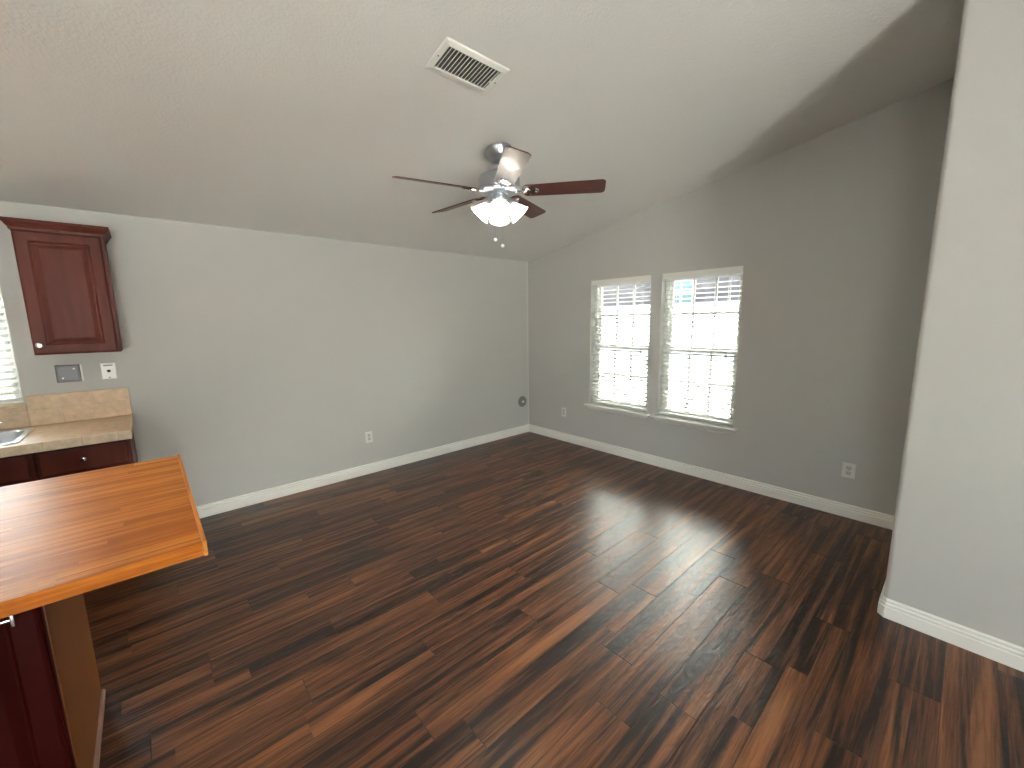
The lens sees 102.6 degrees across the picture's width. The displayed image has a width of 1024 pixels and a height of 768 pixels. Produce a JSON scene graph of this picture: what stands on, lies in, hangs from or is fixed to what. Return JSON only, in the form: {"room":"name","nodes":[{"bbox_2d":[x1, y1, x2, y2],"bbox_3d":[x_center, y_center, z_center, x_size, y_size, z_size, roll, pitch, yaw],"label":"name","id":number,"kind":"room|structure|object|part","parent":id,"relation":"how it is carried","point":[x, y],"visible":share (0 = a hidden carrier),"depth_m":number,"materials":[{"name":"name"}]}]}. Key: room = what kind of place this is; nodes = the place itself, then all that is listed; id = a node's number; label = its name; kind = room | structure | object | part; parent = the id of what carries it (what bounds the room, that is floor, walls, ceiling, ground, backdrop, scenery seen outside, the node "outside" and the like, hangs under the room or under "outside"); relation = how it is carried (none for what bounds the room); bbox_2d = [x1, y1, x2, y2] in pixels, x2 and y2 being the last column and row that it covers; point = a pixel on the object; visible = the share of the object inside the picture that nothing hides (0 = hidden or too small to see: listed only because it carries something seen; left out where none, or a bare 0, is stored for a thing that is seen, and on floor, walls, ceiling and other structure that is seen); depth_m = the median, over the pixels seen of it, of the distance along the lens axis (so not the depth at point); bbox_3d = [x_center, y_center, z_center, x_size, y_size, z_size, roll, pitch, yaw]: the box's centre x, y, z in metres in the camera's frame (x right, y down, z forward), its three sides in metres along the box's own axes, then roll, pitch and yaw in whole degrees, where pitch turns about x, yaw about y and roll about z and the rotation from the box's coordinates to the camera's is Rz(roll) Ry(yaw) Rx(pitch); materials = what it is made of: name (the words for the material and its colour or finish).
{"room":"empty living room","nodes":[
{"label":"empty living room","id":0,"kind":"room"},
{"bbox_2d":[0,201,527,505],"bbox_3d":[-2.646,-0.055,3.161,7.920,2.315,0.192,-9,12,-41],"label":"wall","id":1,"kind":"structure","parent":0,"point":[262,360],"depth_m":3.64,"materials":[{"name":"grey paint"}]},
{"bbox_2d":[0,287,25,408],"bbox_3d":[-3.734,-0.260,2.137,1.477,0.974,0.184,-9,12,-41],"label":"window","id":2,"kind":"structure","parent":1,"relation":"in","point":[14,404],"depth_m":2.63,"materials":[{"name":"white plastic"}]},
{"bbox_2d":[0,298,21,402],"bbox_3d":[-3.717,-0.275,2.106,1.461,0.936,0.078,-9,12,-41],"label":"window blind","id":3,"kind":"object","parent":2,"relation":"attached to","point":[14,384],"visible":1,"depth_m":2.60,"materials":[{"name":"white paint"}]},
{"bbox_3d":[-3.718,0.177,2.185,1.441,0.018,0.050,-9,12,-41],"label":"rail","id":4,"kind":"part","parent":3,"relation":"part of","materials":[{"name":"grey plastic"}]},
{"bbox_3d":[-3.705,0.215,2.186,1.477,0.018,0.119,-9,12,-41],"label":"sill","id":5,"kind":"part","parent":2,"relation":"part of","materials":[{"name":"stone"}]},
{"bbox_2d":[0,216,122,354],"bbox_3d":[-2.799,-0.591,2.606,0.442,0.780,0.372,-9,12,-41],"label":"upper cabinet","id":6,"kind":"object","parent":1,"relation":"attached to","point":[64,271],"visible":1,"depth_m":2.49,"materials":[{"name":"brown wood"}]},
{"bbox_3d":[-2.796,-0.229,2.427,0.033,0.033,0.030,-9,12,-41],"label":"knob","id":7,"kind":"part","parent":6,"relation":"part of","materials":[{"name":"silver metal"}]},
{"bbox_3d":[-2.811,-0.948,2.558,0.442,0.058,0.351,-9,12,-41],"label":"crown moulding","id":8,"kind":"part","parent":6,"relation":"part of","materials":[{"name":"brown wood"}]},
{"bbox_2d":[0,387,131,429],"bbox_3d":[-3.350,0.210,2.459,1.566,0.198,0.020,-9,12,-41],"label":"backsplash","id":9,"kind":"structure","parent":1,"relation":"attached to","point":[45,409],"depth_m":2.76,"materials":[{"name":"stone"}]},
{"bbox_2d":[54,364,83,382],"bbox_3d":[-2.978,-0.071,2.760,0.126,0.116,0.016,-9,12,-41],"label":"cover plate","id":10,"kind":"object","parent":1,"relation":"attached to","point":[74,372],"visible":1,"depth_m":2.76,"materials":[{"name":"grey metal"}]},
{"bbox_2d":[100,362,117,378],"bbox_3d":[-2.838,-0.092,2.887,0.080,0.114,0.010,-9,12,-41],"label":"jack plate","id":11,"kind":"object","parent":1,"relation":"attached to","point":[108,370],"visible":1,"depth_m":2.89,"materials":[{"name":"white plastic"}]},
{"bbox_2d":[196,424,528,517],"bbox_3d":[-1.249,0.843,4.456,4.020,0.103,0.016,-9,12,-41],"label":"baseboard","id":12,"kind":"structure","parent":1,"relation":"attached to","point":[225,505],"depth_m":4.06,"materials":[{"name":"white paint"}]},
{"bbox_2d":[365,431,372,442],"bbox_3d":[-1.470,0.546,4.219,0.072,0.115,0.009,-9,12,-41],"label":"wall outlet","id":13,"kind":"object","parent":1,"relation":"attached to","point":[368,435],"visible":1,"depth_m":4.22,"materials":[{"name":"white plastic"}]},
{"bbox_2d":[526,262,528,423],"bbox_3d":[0.217,-0.526,5.601,0.022,2.215,0.004,-9,12,-41],"label":"trim","id":14,"kind":"structure","parent":1,"relation":"attached to","point":[526,262],"depth_m":5.61,"materials":[{"name":"white paint"}]},
{"bbox_2d":[0,0,964,261],"bbox_3d":[0.119,-1.249,-0.151,8.140,1.104,8.920,-9,12,-41],"label":"ceiling","id":15,"kind":"structure","parent":0,"point":[294,117],"depth_m":2.16,"materials":[{"name":"white paint"}]},
{"bbox_2d":[424,37,509,93],"bbox_3d":[-0.208,-1.487,1.935,0.356,0.042,0.193,-9,12,-41],"label":"ceiling vent","id":16,"kind":"object","parent":15,"relation":"in","point":[453,60],"visible":1,"depth_m":1.92,"materials":[{"name":"white metal"}]},
{"bbox_2d":[392,142,605,247],"bbox_3d":[-0.118,-1.228,2.733,1.328,0.634,1.293,-9,12,-41],"label":"ceiling fan","id":17,"kind":"object","parent":15,"relation":"hanging from","point":[500,181],"visible":1,"depth_m":2.63,"materials":[{"name":"brown wood"}]},
{"bbox_3d":[-0.453,-1.230,2.513,0.535,0.006,0.140,-5,25,-27],"label":"blade","id":18,"kind":"part","parent":17,"relation":"part of","materials":[{"name":"brown wood"}]},
{"bbox_3d":[-0.384,-1.305,2.993,0.535,0.006,0.140,8,27,44],"label":"blade","id":19,"kind":"part","parent":17,"relation":"part of","materials":[{"name":"brown wood"}]},
{"bbox_3d":[-0.216,-1.135,2.720,0.129,0.131,0.128,7,11,40],"label":"lamp shade","id":20,"kind":"part","parent":17,"relation":"part of","materials":[{"name":"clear glass"}]},
{"bbox_3d":[-0.077,-1.117,2.592,0.128,0.131,0.129,7,11,40],"label":"lamp shade","id":21,"kind":"part","parent":17,"relation":"part of","materials":[{"name":"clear glass"}]},
{"bbox_3d":[-0.081,-1.140,2.617,0.046,0.059,0.055,-7,11,-33],"label":"bulb","id":22,"kind":"part","parent":17,"relation":"part of","materials":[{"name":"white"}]},
{"bbox_3d":[-0.087,-1.158,2.857,0.128,0.131,0.129,7,11,40],"label":"lamp shade","id":23,"kind":"part","parent":17,"relation":"part of","materials":[{"name":"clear glass"}]},
{"bbox_3d":[-0.012,-1.204,2.299,0.140,0.006,0.535,13,6,-12],"label":"blade","id":24,"kind":"part","parent":17,"relation":"part of","materials":[{"name":"silver metal"}]},
{"bbox_3d":[0.052,-1.141,2.729,0.129,0.131,0.128,7,11,40],"label":"lamp shade","id":25,"kind":"part","parent":17,"relation":"part of","materials":[{"name":"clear glass"}]},
{"bbox_3d":[0.100,-1.325,3.075,0.140,0.006,0.535,-13,2,27],"label":"blade","id":26,"kind":"part","parent":17,"relation":"part of","materials":[{"name":"brown wood"}]},
{"bbox_3d":[0.330,-1.262,2.646,0.535,0.006,0.140,0,-6,8],"label":"blade","id":27,"kind":"part","parent":17,"relation":"part of","materials":[{"name":"brown wood"}]},
{"bbox_2d":[83,432,1023,767],"bbox_3d":[0.165,1.582,0.268,7.920,0.120,8.490,-9,12,-41],"label":"floor","id":28,"kind":"structure","parent":0,"point":[528,599],"depth_m":2.03,"materials":[{"name":"laminate"}]},
{"bbox_2d":[0,453,37,486],"bbox_3d":[-3.236,0.830,2.232,0.997,0.868,0.634,-9,12,-41],"label":"base cabinet","id":29,"kind":"object","parent":28,"relation":"on","point":[18,469],"visible":0.2,"depth_m":2.26,"materials":[{"name":"brown wood"}]},
{"bbox_2d":[0,387,132,457],"bbox_3d":[-3.141,0.269,2.232,1.566,0.250,0.646,-9,12,-41],"label":"countertop","id":30,"kind":"structure","parent":29,"relation":"on","point":[82,418],"depth_m":2.67,"materials":[{"name":"stone"}]},
{"bbox_2d":[0,427,33,445],"bbox_3d":[-3.167,0.426,2.228,0.729,0.176,0.504,-9,12,-41],"label":"sink","id":31,"kind":"object","parent":30,"relation":"in","point":[10,436],"visible":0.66,"depth_m":2.52,"materials":[{"name":"silver metal"}]},
{"bbox_2d":[0,593,105,767],"bbox_3d":[-2.022,0.999,1.001,1.344,0.873,0.688,-9,12,-41],"label":"base cabinet","id":32,"kind":"object","parent":28,"relation":"on","point":[52,698],"visible":0.6,"depth_m":1.21,"materials":[{"name":"brown wood"}]},
{"bbox_3d":[-1.429,0.644,1.058,0.196,0.036,0.053,-9,12,-41],"label":"handle","id":33,"kind":"part","parent":32,"relation":"part of","materials":[{"name":"silver metal"}]},
{"bbox_3d":[-1.589,0.993,1.010,0.642,0.830,0.020,-9,12,-41],"label":"door","id":34,"kind":"part","parent":32,"relation":"part of","materials":[{"name":"brown wood"}]},
{"bbox_3d":[-1.557,0.921,1.461,0.003,0.873,0.614,-9,12,-41],"label":"panel","id":35,"kind":"part","parent":32,"relation":"part of","materials":[{"name":"brown wood"}]},
{"bbox_3d":[-1.544,1.344,1.532,0.013,0.015,0.615,-9,12,-41],"label":"shoe moulding","id":36,"kind":"part","parent":32,"relation":"part of","materials":[{"name":"brown paint"}]},
{"bbox_2d":[0,454,207,618],"bbox_3d":[-1.925,0.526,1.046,1.754,0.047,1.110,-9,12,-41],"label":"countertop","id":37,"kind":"structure","parent":32,"relation":"on","point":[62,537],"depth_m":1.29,"materials":[{"name":"orange wood"}]},
{"bbox_2d":[33,433,137,479],"bbox_3d":[-2.712,0.750,2.695,0.404,0.868,0.634,-9,12,-41],"label":"base cabinet","id":38,"kind":"object","parent":28,"relation":"on","point":[74,460],"visible":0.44,"depth_m":2.43,"materials":[{"name":"brown wood"}]},
{"bbox_3d":[-2.523,0.443,2.413,0.033,0.033,0.030,-9,12,-41],"label":"knob","id":39,"kind":"part","parent":38,"relation":"part of","materials":[{"name":"silver metal"}]},
{"bbox_2d":[528,78,953,515],"bbox_3d":[3.070,-0.468,2.526,0.160,3.154,8.360,-9,12,-41],"label":"wall","id":40,"kind":"structure","parent":0,"point":[831,232],"depth_m":3.29,"materials":[{"name":"grey paint"}]},
{"bbox_2d":[562,407,565,416],"bbox_3d":[0.663,0.360,5.258,0.009,0.115,0.072,-9,12,-41],"label":"wall outlet","id":41,"kind":"object","parent":40,"relation":"attached to","point":[563,409],"visible":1,"depth_m":5.25,"materials":[{"name":"white plastic"}]},
{"bbox_2d":[584,281,650,418],"bbox_3d":[1.209,-0.410,4.588,0.206,1.501,0.845,-9,12,-41],"label":"window","id":42,"kind":"structure","parent":40,"relation":"in","point":[636,413],"depth_m":4.69,"materials":[{"name":"white plastic"}]},
{"bbox_3d":[1.196,0.303,4.676,0.141,0.064,0.845,-9,12,-41],"label":"sill","id":43,"kind":"part","parent":42,"relation":"part of","materials":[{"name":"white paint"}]},
{"bbox_3d":[1.261,-0.444,4.630,0.065,1.449,0.753,-9,12,-41],"label":"frame","id":44,"kind":"part","parent":42,"relation":"part of","materials":[{"name":"white plastic"}]},
{"bbox_2d":[591,275,650,410],"bbox_3d":[1.200,-0.450,4.573,0.078,1.419,0.745,-9,12,-41],"label":"window blind","id":45,"kind":"object","parent":42,"relation":"attached to","point":[646,277],"visible":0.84,"depth_m":4.56,"materials":[{"name":"white paint"}]},
{"bbox_3d":[1.036,-0.459,4.774,0.054,1.357,0.003,-9,12,-41],"label":"ladder cord","id":46,"kind":"part","parent":45,"relation":"part of","materials":[{"name":"white fabric"}]},
{"bbox_3d":[1.219,0.241,4.688,0.050,0.018,0.725,-9,12,-41],"label":"rail","id":47,"kind":"part","parent":45,"relation":"part of","materials":[{"name":"grey plastic"}]},
{"bbox_3d":[1.381,-0.406,4.394,0.054,1.357,0.003,-9,12,-41],"label":"ladder cord","id":48,"kind":"part","parent":45,"relation":"part of","materials":[{"name":"white fabric"}]},
{"bbox_3d":[1.257,-0.099,4.675,0.028,0.698,0.697,-9,12,-41],"label":"sash","id":49,"kind":"part","parent":42,"relation":"part of","materials":[{"name":"white plastic"}]},
{"bbox_3d":[1.268,-0.768,4.590,0.025,0.741,0.697,-9,12,-41],"label":"sash","id":50,"kind":"part","parent":42,"relation":"part of","materials":[{"name":"white plastic"}]},
{"bbox_2d":[650,272,742,434],"bbox_3d":[1.790,-0.320,3.947,0.206,1.501,0.837,-9,12,-41],"label":"window","id":51,"kind":"structure","parent":40,"relation":"in","point":[676,420],"depth_m":4.01,"materials":[{"name":"white plastic"}]},
{"bbox_3d":[1.776,0.393,4.036,0.141,0.064,0.837,-9,12,-41],"label":"sill","id":52,"kind":"part","parent":51,"relation":"part of","materials":[{"name":"white paint"}]},
{"bbox_3d":[1.842,-0.354,3.990,0.065,1.449,0.745,-9,12,-41],"label":"frame","id":53,"kind":"part","parent":51,"relation":"part of","materials":[{"name":"white plastic"}]},
{"bbox_3d":[1.838,-0.009,4.035,0.028,0.698,0.689,-9,12,-41],"label":"sash","id":54,"kind":"part","parent":51,"relation":"part of","materials":[{"name":"white plastic"}]},
{"bbox_2d":[659,266,743,424],"bbox_3d":[1.780,-0.359,3.933,0.078,1.419,0.737,-9,12,-41],"label":"window blind","id":55,"kind":"object","parent":51,"relation":"attached to","point":[737,269],"visible":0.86,"depth_m":3.92,"materials":[{"name":"white paint"}]},
{"bbox_3d":[1.619,-0.369,4.132,0.054,1.357,0.003,-9,12,-41],"label":"ladder cord","id":56,"kind":"part","parent":55,"relation":"part of","materials":[{"name":"white fabric"}]},
{"bbox_3d":[1.800,0.331,4.048,0.050,0.018,0.717,-9,12,-41],"label":"rail","id":57,"kind":"part","parent":55,"relation":"part of","materials":[{"name":"grey plastic"}]},
{"bbox_3d":[1.960,-0.316,3.756,0.054,1.357,0.003,-9,12,-41],"label":"ladder cord","id":58,"kind":"part","parent":55,"relation":"part of","materials":[{"name":"white fabric"}]},
{"bbox_3d":[1.848,-0.678,3.950,0.025,0.741,0.689,-9,12,-41],"label":"sash","id":59,"kind":"part","parent":51,"relation":"part of","materials":[{"name":"white plastic"}]},
{"bbox_2d":[529,424,1023,671],"bbox_3d":[2.523,1.110,2.361,1.228,0.103,8.200,-9,12,-41],"label":"baseboard","id":60,"kind":"structure","parent":40,"relation":"attached to","point":[872,517],"depth_m":3.08,"materials":[{"name":"white paint"}]},
{"bbox_2d":[841,462,855,478],"bbox_3d":[2.581,0.664,3.144,0.009,0.115,0.080,-9,12,-41],"label":"wall outlet","id":61,"kind":"object","parent":40,"relation":"attached to","point":[848,469],"visible":1,"depth_m":3.14,"materials":[{"name":"white plastic"}]},
{"bbox_2d":[884,0,1023,647],"bbox_3d":[3.800,-0.198,0.707,1.212,3.154,4.328,-9,12,-41],"label":"wall","id":62,"kind":"structure","parent":0,"point":[956,555],"depth_m":1.80,"materials":[{"name":"grey paint"}]},
{"label":"outside","id":63,"kind":"structure","parent":0,"visible":0},
{"bbox_3d":[0.250,1.209,5.878,28.000,0.100,28.000,-9,12,-41],"label":"ground","id":64,"kind":"structure","parent":63,"visible":0},
{"bbox_2d":[600,302,738,416],"bbox_3d":[2.201,-0.264,7.425,0.165,2.280,10.078,-9,12,-41],"label":"fence","id":65,"kind":"object","parent":64,"relation":"on","point":[723,303],"visible":0.07,"depth_m":6.65,"materials":[{"name":"grey"}]},
{"bbox_3d":[2.145,-0.530,7.351,0.044,0.110,10.000,-9,12,-41],"label":"rail","id":66,"kind":"part","parent":65,"relation":"part of","materials":[{"name":"grey"}]},
{"bbox_3d":[2.164,-1.369,7.251,0.080,0.040,10.000,-9,12,-41],"label":"cap rail","id":67,"kind":"part","parent":65,"relation":"part of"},
{"bbox_2d":[603,276,739,305],"bbox_3d":[5.096,-3.241,9.645,5.620,7.400,12.600,-9,12,-41],"label":"house","id":68,"kind":"structure","parent":64,"relation":"on","point":[733,278],"depth_m":8.14,"materials":[{"name":"grey"}]},
{"bbox_3d":[3.320,-1.963,8.296,0.010,0.700,0.720,-9,12,-41],"label":"pane","id":69,"kind":"part","parent":68,"relation":"part of","materials":[{"name":"teal"}]}
]}

